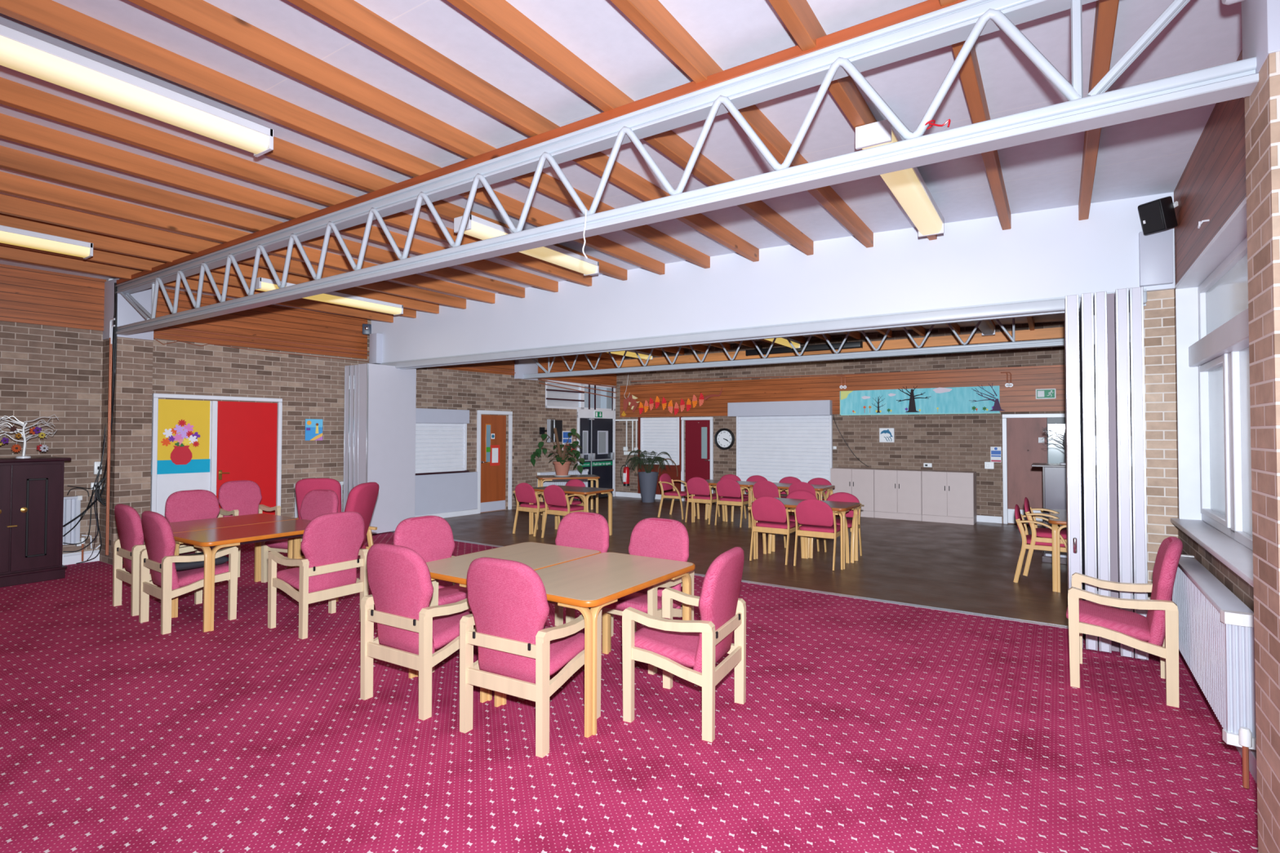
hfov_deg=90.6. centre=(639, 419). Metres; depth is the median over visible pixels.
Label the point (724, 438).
wall clock
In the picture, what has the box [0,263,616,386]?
wood wall paneling
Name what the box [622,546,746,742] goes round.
armchair
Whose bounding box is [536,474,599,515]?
table
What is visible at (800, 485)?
chair
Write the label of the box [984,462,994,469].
wall socket
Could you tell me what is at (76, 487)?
cable
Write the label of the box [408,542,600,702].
table
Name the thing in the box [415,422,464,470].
curtain
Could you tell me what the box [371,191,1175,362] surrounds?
wall header
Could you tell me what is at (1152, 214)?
grille
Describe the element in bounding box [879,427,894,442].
picture
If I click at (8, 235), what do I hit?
light
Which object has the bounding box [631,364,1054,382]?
copper pipe
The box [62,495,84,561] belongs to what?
radiator
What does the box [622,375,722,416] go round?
garland
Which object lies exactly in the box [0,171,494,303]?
beam
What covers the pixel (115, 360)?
cable
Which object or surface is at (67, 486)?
cable
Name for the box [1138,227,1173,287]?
boxing
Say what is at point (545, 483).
radiator
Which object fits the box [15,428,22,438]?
flower
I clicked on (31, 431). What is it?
flower
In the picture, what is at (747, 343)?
beam
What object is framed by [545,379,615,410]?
window
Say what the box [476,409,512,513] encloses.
door
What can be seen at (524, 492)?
chair
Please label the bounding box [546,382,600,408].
wall
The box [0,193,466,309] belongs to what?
beam
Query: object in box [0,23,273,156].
light
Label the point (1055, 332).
trim
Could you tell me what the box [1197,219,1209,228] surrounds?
hook
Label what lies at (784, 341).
light
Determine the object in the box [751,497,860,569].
table
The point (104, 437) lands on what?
cable
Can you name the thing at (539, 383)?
copper pipe
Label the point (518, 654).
armchair
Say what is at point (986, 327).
light
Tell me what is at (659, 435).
roller shutter
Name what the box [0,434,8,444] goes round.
flower
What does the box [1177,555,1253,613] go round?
grille
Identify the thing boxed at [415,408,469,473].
roller shutter
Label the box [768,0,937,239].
beam
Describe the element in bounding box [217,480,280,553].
armchair
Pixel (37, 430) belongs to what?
flower
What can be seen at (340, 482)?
radiator
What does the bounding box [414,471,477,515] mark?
panel
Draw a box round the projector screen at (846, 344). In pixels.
[745,338,862,355]
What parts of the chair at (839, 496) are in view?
arm leg, leg, backrest, seat, arm leg, leg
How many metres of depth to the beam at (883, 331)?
12.01 m
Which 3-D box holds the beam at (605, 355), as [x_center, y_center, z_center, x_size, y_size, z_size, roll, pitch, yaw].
[-2.228,-1.609,13.301,0.068,0.154,6.480,-1,-1,33]
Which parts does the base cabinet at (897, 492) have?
door, door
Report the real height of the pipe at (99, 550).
0.030 m
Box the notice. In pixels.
[489,444,499,466]
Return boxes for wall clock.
[714,428,734,449]
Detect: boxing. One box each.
[368,333,382,364]
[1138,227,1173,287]
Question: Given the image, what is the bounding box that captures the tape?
[924,118,951,129]
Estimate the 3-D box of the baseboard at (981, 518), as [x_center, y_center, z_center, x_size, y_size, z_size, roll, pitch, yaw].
[2.946,1.858,13.740,8.540,0.120,0.020,-1,-1,33]
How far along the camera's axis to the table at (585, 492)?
10.00 m
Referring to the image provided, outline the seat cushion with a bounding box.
[174,552,228,570]
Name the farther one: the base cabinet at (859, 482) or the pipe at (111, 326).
the base cabinet at (859, 482)
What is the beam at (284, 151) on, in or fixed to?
attached to the ceiling
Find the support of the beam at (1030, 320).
attached to the ceiling
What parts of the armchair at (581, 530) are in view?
rail, leg, leg, backrest, leg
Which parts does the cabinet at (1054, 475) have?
door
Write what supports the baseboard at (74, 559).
attached to the wall at (46, 371)
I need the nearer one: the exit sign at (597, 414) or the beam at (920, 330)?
the beam at (920, 330)
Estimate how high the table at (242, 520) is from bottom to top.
0.730 m
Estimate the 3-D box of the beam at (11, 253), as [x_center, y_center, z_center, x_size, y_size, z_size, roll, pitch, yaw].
[-6.534,-1.751,6.781,0.068,0.154,8.850,-1,-1,33]
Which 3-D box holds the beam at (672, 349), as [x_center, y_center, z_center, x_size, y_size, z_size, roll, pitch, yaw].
[-0.759,-1.668,12.332,0.068,0.156,6.480,-1,-1,33]
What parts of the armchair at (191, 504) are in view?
backrest, leg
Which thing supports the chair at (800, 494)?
on the floor
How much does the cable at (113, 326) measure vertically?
2.884 m
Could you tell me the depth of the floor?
3.43 m
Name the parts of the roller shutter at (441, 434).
guide rail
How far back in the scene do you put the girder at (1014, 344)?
10.04 m
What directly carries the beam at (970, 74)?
attached to the ceiling
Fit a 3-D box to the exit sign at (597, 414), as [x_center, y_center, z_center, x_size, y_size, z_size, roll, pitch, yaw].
[-1.018,-0.113,15.516,0.027,0.170,0.300,-1,-1,37]
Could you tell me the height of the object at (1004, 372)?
0.274 m
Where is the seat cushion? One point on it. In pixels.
(179, 566)
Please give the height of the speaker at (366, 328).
0.180 m
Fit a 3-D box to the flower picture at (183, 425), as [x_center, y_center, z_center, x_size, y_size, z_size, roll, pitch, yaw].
[-6.259,0.238,8.665,0.025,1.005,0.677,-1,-1,37]
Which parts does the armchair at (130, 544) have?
leg, rail, rail, backrest, arm, leg, arm, seat, leg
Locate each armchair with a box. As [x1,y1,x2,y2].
[112,503,203,616]
[138,511,238,635]
[164,489,240,577]
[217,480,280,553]
[261,489,338,582]
[267,511,368,639]
[360,543,476,720]
[393,515,466,665]
[459,557,601,758]
[547,511,613,636]
[601,517,693,675]
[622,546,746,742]
[1066,536,1182,707]
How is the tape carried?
on the girder at (925, 26)
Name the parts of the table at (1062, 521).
leg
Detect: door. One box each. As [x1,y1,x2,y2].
[150,393,282,517]
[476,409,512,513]
[577,408,615,501]
[680,417,713,503]
[1002,413,1066,525]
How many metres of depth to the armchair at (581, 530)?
5.17 m
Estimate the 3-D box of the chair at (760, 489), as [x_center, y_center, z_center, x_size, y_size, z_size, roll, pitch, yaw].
[2.234,1.446,10.800,0.566,0.830,0.567,-1,-1,33]
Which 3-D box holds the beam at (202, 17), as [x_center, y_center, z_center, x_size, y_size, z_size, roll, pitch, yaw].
[-1.664,-1.877,3.567,0.068,0.140,8.850,-1,-1,33]
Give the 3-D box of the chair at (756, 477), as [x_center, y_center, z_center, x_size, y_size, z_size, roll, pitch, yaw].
[2.055,1.463,11.654,0.566,0.830,0.567,-1,-1,33]
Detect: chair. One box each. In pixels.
[287,482,379,568]
[294,478,342,519]
[512,482,559,536]
[541,479,585,529]
[541,484,589,537]
[657,473,696,519]
[684,477,724,524]
[705,474,742,521]
[713,478,752,527]
[740,475,767,521]
[747,496,804,564]
[750,480,792,528]
[768,489,819,558]
[778,476,800,515]
[785,481,826,514]
[791,499,849,570]
[807,477,832,500]
[808,492,864,563]
[1013,504,1066,582]
[1022,497,1066,576]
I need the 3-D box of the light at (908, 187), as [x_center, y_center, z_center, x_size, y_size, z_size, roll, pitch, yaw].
[1.917,-1.647,4.541,0.200,0.128,2.036,-1,-1,33]
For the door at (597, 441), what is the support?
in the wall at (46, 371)
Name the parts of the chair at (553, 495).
leg, backrest, rail, seat, leg, arm leg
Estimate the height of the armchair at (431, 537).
0.964 m
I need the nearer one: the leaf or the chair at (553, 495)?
the chair at (553, 495)
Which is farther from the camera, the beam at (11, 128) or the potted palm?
the potted palm
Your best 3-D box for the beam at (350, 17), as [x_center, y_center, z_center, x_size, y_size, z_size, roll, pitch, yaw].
[-1.167,-1.875,3.238,0.068,0.143,8.850,-1,-1,33]
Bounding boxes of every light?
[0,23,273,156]
[0,225,93,258]
[254,277,403,315]
[453,213,599,275]
[610,350,653,359]
[764,337,800,348]
[855,119,944,236]
[973,320,995,335]
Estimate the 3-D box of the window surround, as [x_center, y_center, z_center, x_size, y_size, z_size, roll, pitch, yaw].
[0.478,0.887,15.361,1.226,1.880,0.070,-1,-1,33]
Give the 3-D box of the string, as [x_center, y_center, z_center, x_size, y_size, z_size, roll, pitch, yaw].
[-0.318,-1.079,3.696,0.038,0.293,0.018,-1,-1,33]
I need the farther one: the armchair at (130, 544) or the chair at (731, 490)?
the chair at (731, 490)
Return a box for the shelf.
[415,470,469,475]
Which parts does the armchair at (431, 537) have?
backrest, leg, seat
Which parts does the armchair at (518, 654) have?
leg, arm, rail, rail, rail, backrest, leg, seat, rail, arm, leg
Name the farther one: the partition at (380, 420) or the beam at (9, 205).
the partition at (380, 420)
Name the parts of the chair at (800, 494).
arm leg, leg, seat, backrest, arm leg, leg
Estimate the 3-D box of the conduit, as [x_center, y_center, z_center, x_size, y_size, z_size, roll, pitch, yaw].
[-0.335,0.453,15.922,0.725,0.897,0.045,-1,-1,33]
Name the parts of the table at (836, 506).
leg, leg, leg, leg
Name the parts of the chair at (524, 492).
leg, backrest, rail, leg, seat, rail, arm leg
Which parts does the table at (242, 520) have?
leg, leg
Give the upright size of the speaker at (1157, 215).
0.262 m
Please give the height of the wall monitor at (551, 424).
0.500 m
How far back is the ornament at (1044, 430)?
8.07 m
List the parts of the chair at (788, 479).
backrest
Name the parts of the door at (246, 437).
panel, lock plate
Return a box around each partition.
[342,363,416,533]
[1064,286,1148,660]
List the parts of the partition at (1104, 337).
panel, edge trim, flush pull, panel, edge trim, panel, edge trim, panel, edge trim, panel, edge trim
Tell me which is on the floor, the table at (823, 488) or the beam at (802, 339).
the table at (823, 488)
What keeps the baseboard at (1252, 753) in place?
attached to the wall at (1241, 588)
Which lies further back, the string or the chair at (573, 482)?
the chair at (573, 482)
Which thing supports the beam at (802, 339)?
attached to the ceiling
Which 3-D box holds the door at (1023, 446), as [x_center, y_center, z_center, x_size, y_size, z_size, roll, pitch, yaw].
[7.119,0.886,10.986,1.441,1.965,0.052,-1,-1,33]
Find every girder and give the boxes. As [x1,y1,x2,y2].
[115,0,1258,335]
[523,317,1064,378]
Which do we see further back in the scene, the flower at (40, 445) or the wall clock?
the wall clock
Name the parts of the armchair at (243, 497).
arm, backrest, arm, leg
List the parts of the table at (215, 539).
leg, leg, leg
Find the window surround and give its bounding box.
[637,416,682,494]
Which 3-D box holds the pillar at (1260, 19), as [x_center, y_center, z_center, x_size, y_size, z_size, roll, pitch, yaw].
[2.272,-0.084,2.026,0.547,3.520,0.328,-1,-1,33]
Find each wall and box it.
[0,280,613,553]
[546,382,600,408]
[606,321,1065,526]
[1143,288,1177,600]
[1173,227,1253,612]
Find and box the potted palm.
[623,449,673,502]
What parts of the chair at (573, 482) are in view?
arm leg, arm leg, seat, backrest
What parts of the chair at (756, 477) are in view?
leg, backrest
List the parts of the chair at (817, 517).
leg, arm leg, backrest, rail, seat, leg, arm leg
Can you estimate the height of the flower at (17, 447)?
0.131 m
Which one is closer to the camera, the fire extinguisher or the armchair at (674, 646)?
the armchair at (674, 646)
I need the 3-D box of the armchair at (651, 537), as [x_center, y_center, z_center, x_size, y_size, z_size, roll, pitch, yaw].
[0.020,1.244,4.654,0.574,0.964,0.604,-1,-1,35]
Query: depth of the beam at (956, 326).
11.33 m
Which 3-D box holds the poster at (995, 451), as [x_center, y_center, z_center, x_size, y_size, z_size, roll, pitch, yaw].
[6.442,0.641,11.466,0.170,0.280,0.006,-1,-1,33]
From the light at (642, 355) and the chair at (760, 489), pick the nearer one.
the chair at (760, 489)
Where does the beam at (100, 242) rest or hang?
attached to the ceiling
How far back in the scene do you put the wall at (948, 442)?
12.41 m
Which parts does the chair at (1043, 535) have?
backrest, leg, leg, arm leg, arm leg, rail, seat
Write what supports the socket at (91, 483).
attached to the wall at (46, 371)
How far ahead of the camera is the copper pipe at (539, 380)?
14.94 m
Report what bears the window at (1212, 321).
in the wall at (1241, 588)
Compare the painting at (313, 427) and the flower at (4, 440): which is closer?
the flower at (4, 440)
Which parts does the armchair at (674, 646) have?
leg, rail, seat, leg, arm, arm, leg, backrest, rail, rail, rail, leg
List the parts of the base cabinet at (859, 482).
door, door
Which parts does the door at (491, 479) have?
vision glass, kick plate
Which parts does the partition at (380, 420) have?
panel, edge trim, panel, edge trim, edge trim, panel, edge trim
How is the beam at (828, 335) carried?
attached to the ceiling
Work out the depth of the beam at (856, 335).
12.45 m
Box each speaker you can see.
[362,324,371,335]
[1137,195,1177,235]
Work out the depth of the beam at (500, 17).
3.40 m
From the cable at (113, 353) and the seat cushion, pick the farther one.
the cable at (113, 353)
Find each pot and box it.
[552,461,571,475]
[637,471,658,502]
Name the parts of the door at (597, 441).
vision glass, vision glass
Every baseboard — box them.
[62,497,577,565]
[615,491,1002,523]
[1235,746,1257,783]
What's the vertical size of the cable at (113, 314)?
2.928 m
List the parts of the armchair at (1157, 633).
leg, leg, seat, arm, rail, arm, leg, backrest, leg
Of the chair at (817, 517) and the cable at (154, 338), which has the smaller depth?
the chair at (817, 517)
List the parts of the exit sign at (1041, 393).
doorway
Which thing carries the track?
attached to the wall header
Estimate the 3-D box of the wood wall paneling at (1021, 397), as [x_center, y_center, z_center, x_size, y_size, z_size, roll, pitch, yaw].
[3.741,-0.493,13.253,10.150,0.795,0.039,-1,-1,33]
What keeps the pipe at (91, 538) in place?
attached to the wall at (46, 371)
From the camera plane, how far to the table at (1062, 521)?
6.50 m
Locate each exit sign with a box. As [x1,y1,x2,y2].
[594,410,602,417]
[1035,388,1056,399]
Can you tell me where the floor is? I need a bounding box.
[0,496,1257,852]
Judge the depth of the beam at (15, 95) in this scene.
4.45 m
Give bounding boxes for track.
[379,288,1146,368]
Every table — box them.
[143,513,297,582]
[171,519,338,632]
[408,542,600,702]
[494,552,695,737]
[528,485,613,535]
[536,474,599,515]
[691,479,757,527]
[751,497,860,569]
[752,482,835,500]
[1048,509,1066,592]
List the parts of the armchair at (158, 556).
leg, rail, rail, backrest, leg, arm, arm, rail, seat, leg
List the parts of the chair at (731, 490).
leg, arm leg, backrest, rail, seat, leg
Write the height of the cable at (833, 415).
1.116 m
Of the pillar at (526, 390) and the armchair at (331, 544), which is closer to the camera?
the armchair at (331, 544)
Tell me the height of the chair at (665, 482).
0.830 m
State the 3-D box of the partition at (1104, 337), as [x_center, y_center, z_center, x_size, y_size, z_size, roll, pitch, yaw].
[3.739,0.392,5.136,0.464,2.660,1.196,-1,-1,33]
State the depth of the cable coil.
7.82 m
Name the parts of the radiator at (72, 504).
panel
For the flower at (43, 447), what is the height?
0.121 m
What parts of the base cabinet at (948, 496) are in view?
door, door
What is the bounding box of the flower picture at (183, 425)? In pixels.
[156,399,210,474]
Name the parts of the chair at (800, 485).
backrest, arm leg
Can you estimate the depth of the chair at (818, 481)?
11.20 m
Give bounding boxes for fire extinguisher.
[620,462,629,485]
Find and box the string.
[582,209,587,258]
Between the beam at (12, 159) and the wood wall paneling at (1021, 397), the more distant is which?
the wood wall paneling at (1021, 397)
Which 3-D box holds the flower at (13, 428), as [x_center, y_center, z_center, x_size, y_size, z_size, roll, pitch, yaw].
[-6.730,0.081,6.808,0.013,0.104,0.058,0,-1,16]
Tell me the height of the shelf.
0.030 m
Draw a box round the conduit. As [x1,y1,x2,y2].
[615,419,637,454]
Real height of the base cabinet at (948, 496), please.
0.920 m
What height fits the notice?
0.420 m
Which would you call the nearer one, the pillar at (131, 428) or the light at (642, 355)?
the pillar at (131, 428)
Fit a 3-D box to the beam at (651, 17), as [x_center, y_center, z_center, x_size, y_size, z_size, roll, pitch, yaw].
[-0.164,-1.854,2.575,0.068,0.150,8.850,-1,-1,33]
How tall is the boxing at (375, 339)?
0.500 m
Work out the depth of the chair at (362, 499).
6.67 m
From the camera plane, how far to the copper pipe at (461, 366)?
12.84 m
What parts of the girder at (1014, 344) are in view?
post, post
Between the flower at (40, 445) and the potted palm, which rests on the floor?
the potted palm
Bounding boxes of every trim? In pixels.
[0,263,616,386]
[389,531,1068,628]
[614,327,1064,368]
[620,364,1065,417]
[1173,48,1246,284]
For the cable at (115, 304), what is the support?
attached to the pillar at (131, 428)
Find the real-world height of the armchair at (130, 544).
0.964 m
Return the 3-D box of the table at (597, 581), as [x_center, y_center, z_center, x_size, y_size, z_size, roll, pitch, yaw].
[-0.256,1.348,4.057,0.790,0.730,1.210,-1,-1,33]
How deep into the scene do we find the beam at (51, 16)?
3.63 m
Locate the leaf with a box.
[657,458,677,476]
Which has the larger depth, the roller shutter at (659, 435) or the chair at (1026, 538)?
the roller shutter at (659, 435)
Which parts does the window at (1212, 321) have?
sill, frame, glass pane, glass pane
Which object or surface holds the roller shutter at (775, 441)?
attached to the wall at (948, 442)
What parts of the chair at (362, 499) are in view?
leg, seat, backrest, leg, arm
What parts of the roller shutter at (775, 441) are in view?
guide rail, guide rail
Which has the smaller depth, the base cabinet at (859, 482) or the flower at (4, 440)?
the flower at (4, 440)
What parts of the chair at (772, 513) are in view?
leg, arm leg, backrest, rail, seat, leg, rail, arm leg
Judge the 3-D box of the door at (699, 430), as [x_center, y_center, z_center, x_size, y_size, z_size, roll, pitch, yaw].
[1.321,0.945,14.793,0.836,1.985,0.087,-1,-1,33]
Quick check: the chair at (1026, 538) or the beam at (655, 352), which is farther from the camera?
the beam at (655, 352)
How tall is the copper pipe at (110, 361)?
2.660 m
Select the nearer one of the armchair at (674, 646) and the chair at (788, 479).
the armchair at (674, 646)
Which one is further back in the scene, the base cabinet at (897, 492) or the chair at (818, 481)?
the base cabinet at (897, 492)
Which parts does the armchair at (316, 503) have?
leg, seat, rail, backrest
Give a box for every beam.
[0,0,664,275]
[0,76,591,286]
[0,112,558,292]
[0,145,524,297]
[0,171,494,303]
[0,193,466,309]
[0,213,439,314]
[0,242,416,318]
[0,244,393,322]
[128,0,710,268]
[262,136,626,280]
[287,0,759,262]
[447,0,813,255]
[583,352,623,360]
[610,0,873,247]
[635,348,662,356]
[654,346,684,355]
[679,344,706,352]
[704,342,730,350]
[733,340,755,347]
[760,338,780,345]
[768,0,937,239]
[788,336,804,343]
[812,333,831,341]
[842,331,861,339]
[875,328,892,337]
[908,325,925,336]
[938,0,1011,230]
[946,322,959,334]
[1026,316,1034,330]
[1078,0,1119,220]
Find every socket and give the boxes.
[90,482,101,489]
[93,461,102,474]
[923,462,932,467]
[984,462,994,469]
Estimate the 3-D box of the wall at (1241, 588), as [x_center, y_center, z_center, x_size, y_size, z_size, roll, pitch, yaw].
[5.051,-0.037,6.014,0.250,3.600,11.000,-1,-1,33]
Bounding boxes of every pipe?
[63,550,99,556]
[81,534,100,549]
[105,337,112,555]
[109,318,115,343]
[154,332,368,355]
[461,365,515,373]
[538,377,617,387]
[538,379,617,393]
[538,382,617,398]
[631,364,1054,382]
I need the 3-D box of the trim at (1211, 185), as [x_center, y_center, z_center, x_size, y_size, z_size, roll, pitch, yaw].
[3.236,-1.485,3.492,0.029,0.815,3.540,-1,-1,33]
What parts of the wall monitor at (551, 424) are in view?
silver frame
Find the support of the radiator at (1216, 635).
attached to the wall at (1241, 588)
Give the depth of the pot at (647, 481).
14.66 m
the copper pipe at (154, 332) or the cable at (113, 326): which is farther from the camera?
the copper pipe at (154, 332)
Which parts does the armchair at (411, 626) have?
leg, rail, rail, rail, arm, backrest, leg, leg, arm, rail, seat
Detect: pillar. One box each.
[98,277,153,564]
[513,358,537,509]
[1221,0,1279,852]
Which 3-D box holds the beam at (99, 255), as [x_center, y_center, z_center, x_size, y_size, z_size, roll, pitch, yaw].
[-6.043,-1.774,6.457,0.068,0.153,8.850,-1,-1,33]
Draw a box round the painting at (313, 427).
[305,418,322,440]
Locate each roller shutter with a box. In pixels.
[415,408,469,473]
[640,417,679,465]
[727,400,832,497]
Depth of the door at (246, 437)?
9.19 m
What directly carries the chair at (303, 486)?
on the floor
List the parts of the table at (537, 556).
leg, leg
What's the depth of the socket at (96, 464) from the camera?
7.93 m
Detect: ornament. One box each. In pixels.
[0,414,58,458]
[1041,424,1066,465]
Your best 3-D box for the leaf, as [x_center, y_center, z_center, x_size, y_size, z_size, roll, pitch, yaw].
[0.648,1.124,14.793,0.497,0.417,0.025,0,-1,22]
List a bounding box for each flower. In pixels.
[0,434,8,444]
[9,426,17,431]
[11,440,21,452]
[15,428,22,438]
[29,426,35,435]
[32,423,41,433]
[36,443,41,451]
[38,431,45,438]
[40,441,48,451]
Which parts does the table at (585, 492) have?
leg, leg, leg, leg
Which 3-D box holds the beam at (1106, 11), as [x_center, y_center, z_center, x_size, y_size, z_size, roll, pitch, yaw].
[1.281,-1.822,1.621,0.068,0.142,8.850,-1,-1,33]
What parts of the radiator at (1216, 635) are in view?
panel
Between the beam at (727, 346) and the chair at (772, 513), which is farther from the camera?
the beam at (727, 346)
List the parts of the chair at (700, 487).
leg, arm leg, backrest, rail, seat, leg, arm leg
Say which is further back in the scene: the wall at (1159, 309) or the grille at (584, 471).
the grille at (584, 471)
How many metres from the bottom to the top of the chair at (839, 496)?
0.830 m
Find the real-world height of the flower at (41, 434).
0.111 m
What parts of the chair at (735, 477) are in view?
arm leg, backrest, arm leg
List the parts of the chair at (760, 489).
leg, backrest, arm leg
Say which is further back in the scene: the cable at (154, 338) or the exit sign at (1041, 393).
the exit sign at (1041, 393)
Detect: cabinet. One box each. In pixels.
[0,456,71,587]
[830,466,877,517]
[874,468,924,521]
[921,470,977,524]
[1031,462,1066,564]
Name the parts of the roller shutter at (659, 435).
guide rail, guide rail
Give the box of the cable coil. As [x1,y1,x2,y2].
[94,477,106,506]
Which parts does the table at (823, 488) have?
leg, leg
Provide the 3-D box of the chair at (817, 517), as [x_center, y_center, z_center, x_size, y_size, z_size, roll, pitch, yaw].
[2.228,1.385,7.833,0.566,0.830,0.567,-1,-1,32]
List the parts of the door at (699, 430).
vision glass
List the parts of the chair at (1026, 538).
leg, backrest, leg, arm leg, arm leg, rail, seat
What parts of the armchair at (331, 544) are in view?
leg, rail, seat, arm, leg, leg, backrest, rail, rail, arm, leg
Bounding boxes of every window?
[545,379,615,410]
[1170,196,1253,586]
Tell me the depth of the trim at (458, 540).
6.05 m
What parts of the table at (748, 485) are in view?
leg, leg, leg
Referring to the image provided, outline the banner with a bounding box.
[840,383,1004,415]
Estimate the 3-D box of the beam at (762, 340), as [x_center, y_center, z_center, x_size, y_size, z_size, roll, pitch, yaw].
[1.222,-1.727,11.025,0.068,0.139,6.480,-1,-1,33]
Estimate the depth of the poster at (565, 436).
14.70 m
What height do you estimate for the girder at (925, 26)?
0.667 m
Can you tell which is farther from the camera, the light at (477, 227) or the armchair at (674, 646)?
the light at (477, 227)
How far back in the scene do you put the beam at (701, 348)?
14.33 m
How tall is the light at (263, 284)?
0.128 m
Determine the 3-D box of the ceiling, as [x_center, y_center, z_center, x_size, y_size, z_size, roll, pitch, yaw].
[-1.041,-1.845,7.260,12.300,0.205,15.900,-1,-1,33]
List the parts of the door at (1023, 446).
kick plate, glass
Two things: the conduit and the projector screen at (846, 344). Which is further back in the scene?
the conduit
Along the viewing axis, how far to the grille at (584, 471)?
14.72 m
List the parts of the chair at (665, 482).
leg, backrest, arm leg, rail, leg, seat, arm leg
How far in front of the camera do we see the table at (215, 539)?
5.48 m
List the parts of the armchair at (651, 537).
rail, leg, seat, leg, backrest, rail, arm, leg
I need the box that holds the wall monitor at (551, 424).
[539,419,562,442]
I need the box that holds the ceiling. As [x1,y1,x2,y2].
[0,0,1242,348]
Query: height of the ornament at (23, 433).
0.485 m
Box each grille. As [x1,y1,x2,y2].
[63,496,77,499]
[540,469,587,474]
[1137,200,1165,234]
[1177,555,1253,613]
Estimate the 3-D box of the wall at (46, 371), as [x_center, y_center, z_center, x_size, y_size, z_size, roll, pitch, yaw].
[-5.396,-0.003,10.030,0.201,3.660,16.000,-1,-1,37]
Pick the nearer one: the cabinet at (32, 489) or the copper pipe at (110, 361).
the cabinet at (32, 489)
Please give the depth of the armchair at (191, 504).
7.11 m
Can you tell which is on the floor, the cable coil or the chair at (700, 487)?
the chair at (700, 487)
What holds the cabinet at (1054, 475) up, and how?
on the floor
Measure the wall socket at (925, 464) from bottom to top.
0.080 m
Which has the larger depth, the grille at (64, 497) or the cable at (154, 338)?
the cable at (154, 338)
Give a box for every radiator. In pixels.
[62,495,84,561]
[293,481,343,517]
[537,469,588,498]
[1172,554,1256,788]
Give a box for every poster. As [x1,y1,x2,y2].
[562,431,572,450]
[990,446,1001,462]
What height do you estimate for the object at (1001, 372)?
0.274 m
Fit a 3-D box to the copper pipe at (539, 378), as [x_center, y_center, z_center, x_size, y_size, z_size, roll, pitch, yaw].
[-1.417,-0.859,15.073,0.024,0.073,2.712,-1,-1,37]
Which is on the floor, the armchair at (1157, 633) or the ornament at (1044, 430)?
the armchair at (1157, 633)
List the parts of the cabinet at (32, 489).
door, knob, door, panel moulding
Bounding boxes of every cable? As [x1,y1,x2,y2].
[62,282,115,527]
[62,282,117,536]
[62,314,114,544]
[62,326,113,551]
[66,485,93,488]
[66,487,88,496]
[75,304,115,564]
[87,437,105,559]
[154,337,368,361]
[833,415,868,466]
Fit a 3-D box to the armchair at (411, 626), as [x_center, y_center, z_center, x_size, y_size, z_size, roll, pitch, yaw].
[-1.332,1.227,3.949,0.574,0.964,0.604,-1,-1,31]
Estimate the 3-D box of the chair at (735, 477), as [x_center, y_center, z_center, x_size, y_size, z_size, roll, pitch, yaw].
[1.601,1.468,11.930,0.566,0.830,0.567,-1,-1,31]
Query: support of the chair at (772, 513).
on the floor
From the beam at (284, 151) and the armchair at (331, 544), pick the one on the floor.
the armchair at (331, 544)
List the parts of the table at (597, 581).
leg, leg, leg, leg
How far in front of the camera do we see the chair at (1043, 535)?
6.82 m

